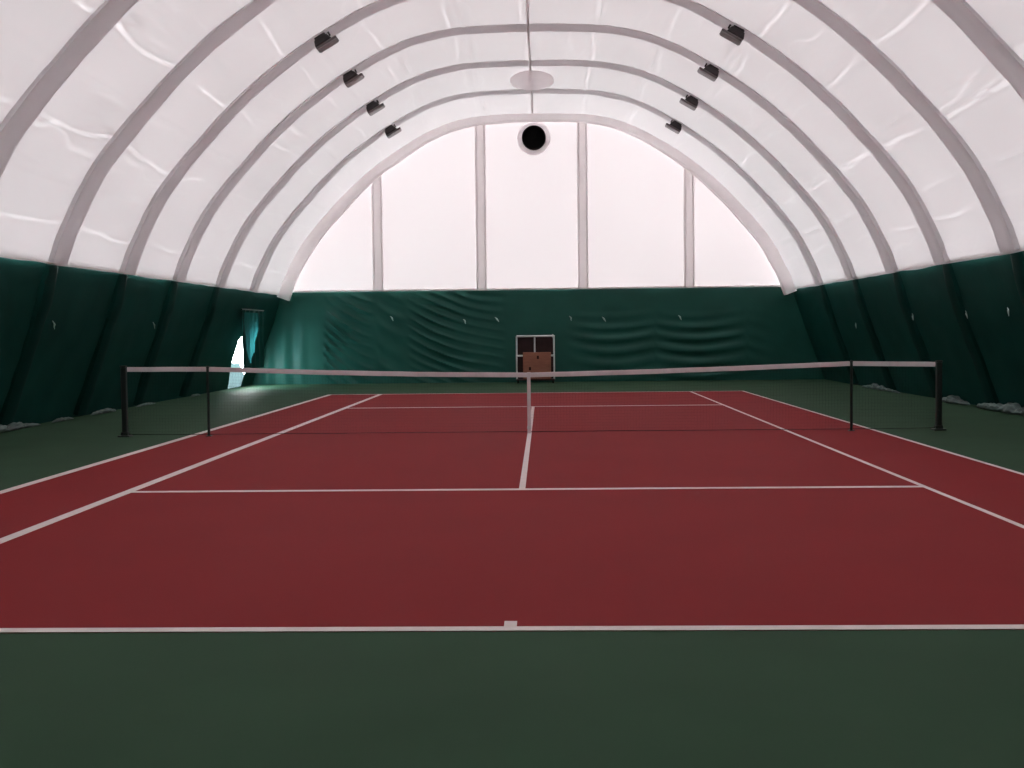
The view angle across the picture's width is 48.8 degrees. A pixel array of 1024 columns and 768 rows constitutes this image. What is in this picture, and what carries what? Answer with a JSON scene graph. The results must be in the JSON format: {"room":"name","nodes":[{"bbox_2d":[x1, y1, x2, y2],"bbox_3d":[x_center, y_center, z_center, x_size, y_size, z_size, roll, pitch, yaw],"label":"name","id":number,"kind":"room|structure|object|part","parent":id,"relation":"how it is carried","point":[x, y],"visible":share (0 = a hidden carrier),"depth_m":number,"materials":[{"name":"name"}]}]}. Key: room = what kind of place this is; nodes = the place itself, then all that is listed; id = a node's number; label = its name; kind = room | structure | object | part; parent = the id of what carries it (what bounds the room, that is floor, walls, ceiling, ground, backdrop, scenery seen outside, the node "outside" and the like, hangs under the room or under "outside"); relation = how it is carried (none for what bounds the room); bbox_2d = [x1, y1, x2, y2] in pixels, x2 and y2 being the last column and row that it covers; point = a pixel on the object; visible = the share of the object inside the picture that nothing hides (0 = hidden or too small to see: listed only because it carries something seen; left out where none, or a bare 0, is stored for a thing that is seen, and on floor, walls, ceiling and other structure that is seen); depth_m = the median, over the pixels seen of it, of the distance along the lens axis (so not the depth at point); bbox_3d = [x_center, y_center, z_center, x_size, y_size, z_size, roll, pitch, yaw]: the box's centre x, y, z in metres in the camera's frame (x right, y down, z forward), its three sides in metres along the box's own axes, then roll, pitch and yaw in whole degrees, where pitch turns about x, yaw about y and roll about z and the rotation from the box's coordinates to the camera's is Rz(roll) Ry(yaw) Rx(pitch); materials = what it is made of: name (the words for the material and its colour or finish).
{"room":"sports hall","nodes":[
{"label":"sports hall","id":0,"kind":"room"},
{"bbox_2d":[0,257,279,423],"bbox_3d":[-8.422,-0.587,18.048,1.039,2.925,37.400,-1,3,2],"label":"wall","id":1,"kind":"structure","parent":0,"point":[73,326],"depth_m":23.18,"materials":[{"name":"green fabric"}]},
{"bbox_2d":[241,309,263,367],"bbox_3d":[-7.772,-1.362,33.998,0.642,1.734,3.944,-1,3,-12],"label":"flap","id":2,"kind":"object","parent":1,"relation":"attached to","point":[252,319],"visible":1,"depth_m":33.19,"materials":[{"name":"green fabric"}]},
{"bbox_2d":[0,379,1023,767],"bbox_3d":[0.272,0.890,17.827,19.200,0.206,38.100,-1,3,2],"label":"floor","id":3,"kind":"structure","parent":0,"point":[471,594],"depth_m":7.34,"materials":[{"name":"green paint"}]},
{"bbox_2d":[0,422,40,432],"bbox_3d":[-8.662,0.745,19.319,0.190,0.139,2.800,-1,3,0],"label":"sheet","id":4,"kind":"object","parent":3,"relation":"on","point":[12,426],"visible":1,"depth_m":19.59,"materials":[{"name":"grey fabric"}]},
{"bbox_2d":[51,417,73,422],"bbox_3d":[-8.613,0.669,21.717,0.091,0.070,1.000,-1,3,2],"label":"sheet","id":5,"kind":"object","parent":3,"relation":"on","point":[61,418],"visible":1,"depth_m":21.58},
{"bbox_2d":[91,408,115,414],"bbox_3d":[-8.548,0.561,23.688,0.144,0.103,1.250,-1,3,2],"label":"sheet","id":6,"kind":"object","parent":3,"relation":"on","point":[106,410],"visible":1,"depth_m":23.60,"materials":[{"name":"grey fabric"}]},
{"bbox_2d":[117,366,132,436],"bbox_3d":[-6.218,0.278,18.128,0.190,1.142,0.190,-1,3,2],"label":"net post","id":7,"kind":"object","parent":3,"relation":"on","point":[125,432],"visible":1,"depth_m":18.09,"materials":[{"name":"black metal"}]},
{"bbox_2d":[127,361,934,434],"bbox_3d":[0.246,0.230,17.943,12.815,1.125,0.059,-1,3,2],"label":"net","id":8,"kind":"object","parent":7,"relation":"attached to","point":[528,375],"visible":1,"depth_m":17.93,"materials":[{"name":"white fabric"}]},
{"bbox_3d":[0.252,0.753,17.972,12.815,0.021,0.010,-1,3,2],"label":"cord","id":9,"kind":"part","parent":8,"relation":"part of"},
{"bbox_2d":[136,402,154,406],"bbox_3d":[-8.497,0.465,26.211,0.084,0.061,1.400,-1,3,-1],"label":"sheet","id":10,"kind":"object","parent":3,"relation":"on","point":[143,404],"visible":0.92,"depth_m":26.05,"materials":[{"name":"grey fabric"}]},
{"bbox_2d":[206,366,212,435],"bbox_3d":[-4.850,0.276,18.040,0.090,1.125,0.090,-1,3,2],"label":"stick","id":11,"kind":"object","parent":3,"relation":"on","point":[207,367],"visible":1,"depth_m":18.03,"materials":[{"name":"green paint"}]},
{"bbox_2d":[228,363,243,388],"bbox_3d":[-8.399,-0.268,34.186,0.337,0.800,2.600,-1,3,2],"label":"plastic sheet","id":12,"kind":"object","parent":3,"relation":"on","point":[235,378],"visible":0.68,"depth_m":34.30,"materials":[{"name":"plastic"}]},
{"bbox_2d":[0,0,1023,425],"bbox_3d":[0.266,-3.525,19.135,18.456,8.464,0.631,-1,3,2],"label":"arch","id":13,"kind":"object","parent":3,"relation":"on","point":[1003,229],"visible":0.98,"depth_m":19.08,"materials":[{"name":"grey metal"}]},
{"bbox_3d":[-8.395,-0.638,19.507,1.065,2.841,0.540,-1,3,2],"label":"leg","id":14,"kind":"part","parent":13,"relation":"part of","materials":[{"name":"green fabric"}]},
{"bbox_3d":[8.987,-0.801,19.021,1.068,2.845,0.540,-1,3,2],"label":"leg","id":15,"kind":"part","parent":13,"relation":"part of","materials":[{"name":"green fabric"}]},
{"bbox_2d":[0,0,1023,177],"bbox_3d":[0.175,-3.373,15.829,18.456,8.461,0.626,-1,3,2],"label":"arch","id":16,"kind":"object","parent":3,"relation":"on","point":[96,27],"visible":1,"depth_m":15.76,"materials":[{"name":"grey metal"}]},
{"bbox_2d":[516,334,554,382],"bbox_3d":[0.740,-0.798,35.622,1.236,1.529,0.620,-1,3,2],"label":"tube rack","id":17,"kind":"object","parent":3,"relation":"on","point":[524,343],"visible":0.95,"depth_m":35.77,"materials":[{"name":"white metal"}]},
{"bbox_3d":[0.733,-1.512,35.679,1.180,0.061,0.064,-1,3,2],"label":"rail","id":18,"kind":"part","parent":17,"relation":"part of","materials":[{"name":"white metal"}]},
{"bbox_2d":[516,378,554,380],"bbox_3d":[0.745,-0.144,35.652,1.220,0.040,0.620,-1,3,2],"label":"shelf","id":19,"kind":"object","parent":17,"relation":"attached to","point":[521,379],"depth_m":35.35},
{"bbox_2d":[523,352,550,378],"bbox_3d":[0.787,-0.579,35.503,0.880,0.839,0.306,-1,3,2],"label":"cardboard box","id":20,"kind":"object","parent":17,"relation":"on","point":[532,361],"visible":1,"depth_m":35.35,"materials":[{"name":"brown cardboard"}]},
{"bbox_2d":[73,0,999,415],"bbox_3d":[0.356,-3.678,22.400,18.456,8.460,0.642,-1,3,2],"label":"arch","id":21,"kind":"object","parent":3,"relation":"on","point":[131,260],"visible":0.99,"depth_m":22.29,"materials":[{"name":"grey metal"}]},
{"bbox_3d":[-8.305,-0.789,22.772,1.066,2.841,0.540,-1,3,2],"label":"leg","id":22,"kind":"part","parent":21,"relation":"part of","materials":[{"name":"green fabric"}]},
{"bbox_2d":[314,31,338,52],"bbox_3d":[-3.658,-6.767,22.203,0.476,0.458,0.302,-1,3,2],"label":"floodlight","id":23,"kind":"object","parent":21,"relation":"attached to","point":[323,41],"visible":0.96,"depth_m":22.09,"materials":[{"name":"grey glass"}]},
{"bbox_2d":[719,24,744,45],"bbox_3d":[4.294,-6.842,21.981,0.478,0.458,0.302,-1,3,2],"label":"floodlight","id":24,"kind":"object","parent":21,"relation":"attached to","point":[735,34],"visible":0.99,"depth_m":21.86,"materials":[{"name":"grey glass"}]},
{"bbox_3d":[9.077,-0.956,22.287,1.067,2.839,0.540,-1,3,2],"label":"leg","id":25,"kind":"part","parent":21,"relation":"part of","materials":[{"name":"green fabric"}]},
{"bbox_2d":[179,60,895,396],"bbox_3d":[0.535,-3.980,28.921,18.456,8.461,0.632,-1,3,2],"label":"arch","id":26,"kind":"object","parent":3,"relation":"on","point":[845,261],"visible":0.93,"depth_m":28.76,"materials":[{"name":"grey metal"}]},
{"bbox_3d":[-8.125,-1.092,29.293,1.068,2.842,0.540,-1,3,2],"label":"leg","id":27,"kind":"part","parent":26,"relation":"part of","materials":[{"name":"green fabric"}]},
{"bbox_2d":[366,100,384,115],"bbox_3d":[-3.478,-7.069,28.724,0.476,0.458,0.302,-1,3,2],"label":"floodlight","id":28,"kind":"object","parent":26,"relation":"attached to","point":[373,107],"visible":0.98,"depth_m":28.60,"materials":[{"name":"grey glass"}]},
{"bbox_2d":[679,95,697,110],"bbox_3d":[4.474,-7.145,28.502,0.478,0.458,0.302,-1,3,2],"label":"floodlight","id":29,"kind":"object","parent":26,"relation":"attached to","point":[691,102],"visible":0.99,"depth_m":28.38,"materials":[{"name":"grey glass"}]},
{"bbox_3d":[9.256,-1.257,28.807,1.067,2.842,0.540,-1,3,2],"label":"leg","id":30,"kind":"part","parent":26,"relation":"part of","materials":[{"name":"green fabric"}]},
{"bbox_2d":[133,24,942,404],"bbox_3d":[0.444,-3.825,25.585,18.456,8.462,0.643,-1,3,2],"label":"arch","id":31,"kind":"object","parent":3,"relation":"on","point":[883,248],"visible":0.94,"depth_m":25.44,"materials":[{"name":"grey metal"}]},
{"bbox_3d":[-8.216,-0.937,25.958,1.068,2.841,0.540,-1,3,2],"label":"leg","id":32,"kind":"part","parent":31,"relation":"part of","materials":[{"name":"green fabric"}]},
{"bbox_2d":[343,69,363,87],"bbox_3d":[-3.570,-6.915,25.389,0.476,0.458,0.302,-1,3,2],"label":"floodlight","id":33,"kind":"object","parent":31,"relation":"attached to","point":[350,78],"visible":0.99,"depth_m":25.27,"materials":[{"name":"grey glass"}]},
{"bbox_2d":[526,0,532,113],"bbox_3d":[0.340,-7.928,24.377,0.074,0.077,21.601,-1,3,2],"label":"ridge purlin","id":34,"kind":"object","parent":31,"relation":"attached to","point":[527,1],"visible":0.96,"depth_m":26.52,"materials":[{"name":"grey metal"}]},
{"bbox_2d":[697,63,718,81],"bbox_3d":[4.382,-6.990,25.167,0.478,0.458,0.302,-1,3,2],"label":"floodlight","id":35,"kind":"object","parent":31,"relation":"attached to","point":[711,72],"visible":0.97,"depth_m":25.05,"materials":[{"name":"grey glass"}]},
{"bbox_3d":[4.350,-6.901,25.171,0.460,0.045,0.300,30,1,0],"label":"frame","id":36,"kind":"part","parent":35,"relation":"part of","materials":[{"name":"metal"}]},
{"bbox_3d":[9.165,-1.102,25.472,1.066,2.842,0.540,-1,3,2],"label":"leg","id":37,"kind":"part","parent":31,"relation":"part of","materials":[{"name":"green fabric"}]},
{"bbox_2d":[249,89,857,383],"bbox_3d":[1.151,-4.143,32.291,17.411,8.459,0.633,-1,3,2],"label":"arch","id":38,"kind":"object","parent":3,"relation":"on","point":[255,284],"visible":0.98,"depth_m":32.10,"materials":[{"name":"grey metal"}]},
{"bbox_2d":[385,124,401,138],"bbox_3d":[-3.385,-7.226,32.109,0.476,0.458,0.302,-1,3,2],"label":"floodlight","id":39,"kind":"object","parent":38,"relation":"attached to","point":[390,131],"visible":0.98,"depth_m":31.99,"materials":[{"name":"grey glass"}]},
{"bbox_3d":[-3.352,-7.138,32.111,0.460,0.045,0.300,-31,-1,3],"label":"frame","id":40,"kind":"part","parent":39,"relation":"part of","materials":[{"name":"black metal"}]},
{"bbox_2d":[665,120,681,133],"bbox_3d":[4.567,-7.302,31.887,0.478,0.458,0.302,-1,3,2],"label":"floodlight","id":41,"kind":"object","parent":38,"relation":"attached to","point":[674,126],"visible":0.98,"depth_m":31.76,"materials":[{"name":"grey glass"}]},
{"bbox_3d":[4.535,-7.213,31.891,0.460,0.045,0.300,30,1,0],"label":"frame","id":42,"kind":"part","parent":41,"relation":"part of","materials":[{"name":"metal"}]},
{"bbox_3d":[9.349,-1.415,32.192,1.067,2.840,0.540,-1,3,2],"label":"leg","id":43,"kind":"part","parent":38,"relation":"part of","materials":[{"name":"green fabric"}]},
{"bbox_2d":[848,360,854,430],"bbox_3d":[5.335,0.184,17.756,0.090,1.115,0.090,-1,3,2],"label":"stick","id":44,"kind":"object","parent":3,"relation":"on","point":[851,361],"visible":1,"depth_m":17.74,"materials":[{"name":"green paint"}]},
{"bbox_2d":[862,383,899,392],"bbox_3d":[9.547,0.071,29.402,0.203,0.164,3.400,-1,3,2],"label":"sheet","id":45,"kind":"object","parent":3,"relation":"on","point":[876,386],"visible":0.98,"depth_m":29.18,"materials":[{"name":"grey fabric"}]},
{"bbox_2d":[930,360,946,430],"bbox_3d":[6.711,0.177,17.767,0.190,1.097,0.190,-1,3,2],"label":"net post","id":46,"kind":"object","parent":3,"relation":"on","point":[938,425],"visible":1,"depth_m":17.73,"materials":[{"name":"black metal"}]},
{"bbox_2d":[942,395,969,404],"bbox_3d":[9.343,0.312,24.061,0.300,0.179,1.700,-1,3,2],"label":"sheet","id":47,"kind":"object","parent":3,"relation":"on","point":[952,399],"visible":0.88,"depth_m":23.71,"materials":[{"name":"grey fabric"}]},
{"bbox_2d":[977,402,1023,414],"bbox_3d":[9.268,0.424,21.364,0.325,0.206,2.900,-1,3,2],"label":"sheet","id":48,"kind":"object","parent":3,"relation":"on","point":[1009,408],"visible":1,"depth_m":20.92,"materials":[{"name":"white fabric"}]},
{"bbox_2d":[0,0,1023,294],"bbox_3d":[0.208,-4.842,17.488,16.344,5.619,37.050,-1,3,2],"label":"ceiling","id":49,"kind":"structure","parent":0,"point":[40,180],"depth_m":22.86,"materials":[{"name":"white fabric"}]},
{"bbox_2d":[277,113,796,300],"bbox_3d":[0.708,-5.622,35.669,16.444,5.808,0.315,-1,3,2],"label":"arch","id":50,"kind":"object","parent":49,"relation":"attached to","point":[745,218],"visible":1,"depth_m":35.46,"materials":[{"name":"fabric"}]},
{"bbox_2d":[293,122,779,292],"bbox_3d":[0.716,-5.811,36.002,16.400,5.610,0.040,-1,3,2],"label":"wall","id":51,"kind":"structure","parent":0,"point":[636,191],"depth_m":36.02,"materials":[{"name":"white fabric"}]},
{"bbox_2d":[371,175,383,289],"bbox_3d":[-4.304,-4.846,36.095,0.343,3.680,0.098,-1,3,2],"label":"post","id":52,"kind":"object","parent":51,"relation":"attached to","point":[376,186],"visible":0.94,"depth_m":36.07,"materials":[{"name":"grey metal"}]},
{"bbox_2d":[474,125,486,288],"bbox_3d":[-0.994,-5.650,35.966,0.345,5.229,0.098,-1,3,2],"label":"post","id":53,"kind":"object","parent":51,"relation":"attached to","point":[480,150],"visible":0.96,"depth_m":35.94,"materials":[{"name":"grey metal"}]},
{"bbox_2d":[517,122,550,154],"bbox_3d":[0.690,-7.787,35.750,1.060,1.060,0.240,-1,3,2],"label":"duct","id":54,"kind":"object","parent":51,"relation":"attached to","point":[533,138],"visible":1,"depth_m":35.83,"materials":[{"name":"grey metal"}]},
{"bbox_2d":[524,128,544,145],"bbox_3d":[0.690,-7.786,35.730,0.700,0.700,0.012,-1,3,2],"label":"grille","id":55,"kind":"object","parent":54,"relation":"attached to","point":[542,130],"depth_m":35.84,"materials":[{"name":"black metal"}]},
{"bbox_2d":[577,122,588,287],"bbox_3d":[2.245,-5.690,35.875,0.346,5.246,0.098,-1,3,2],"label":"post","id":56,"kind":"object","parent":51,"relation":"attached to","point":[582,136],"visible":1,"depth_m":35.85,"materials":[{"name":"grey metal"}]},
{"bbox_2d":[684,168,694,285],"bbox_3d":[5.621,-4.988,35.815,0.346,3.777,0.098,-1,3,2],"label":"post","id":57,"kind":"object","parent":51,"relation":"attached to","point":[689,179],"visible":0.93,"depth_m":35.80,"materials":[{"name":"grey metal"}]},
{"bbox_2d":[252,287,824,384],"bbox_3d":[0.762,-1.561,36.192,18.600,3.000,0.230,-1,3,2],"label":"wall","id":58,"kind":"structure","parent":0,"point":[656,328],"depth_m":36.20,"materials":[{"name":"green fabric"}]},
{"bbox_2d":[293,285,780,291],"bbox_3d":[0.745,-3.043,36.099,16.500,0.050,0.050,-1,3,2],"label":"trim","id":59,"kind":"structure","parent":58,"relation":"attached to","point":[743,285],"depth_m":36.09,"materials":[{"name":"fabric"}]},
{"bbox_2d":[794,251,1023,406],"bbox_3d":[8.934,-0.752,17.563,1.038,2.925,37.400,-1,3,2],"label":"wall","id":60,"kind":"structure","parent":0,"point":[993,305],"depth_m":24.20,"materials":[{"name":"green fabric"}]},
{"label":"outside","id":61,"kind":"structure","parent":0,"visible":0},
{"bbox_2d":[232,359,244,373],"bbox_3d":[-44.704,1.334,19.235,70.000,0.100,120.000,-1,3,2],"label":"ground","id":62,"kind":"structure","parent":61,"point":[234,361],"depth_m":71.52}
]}

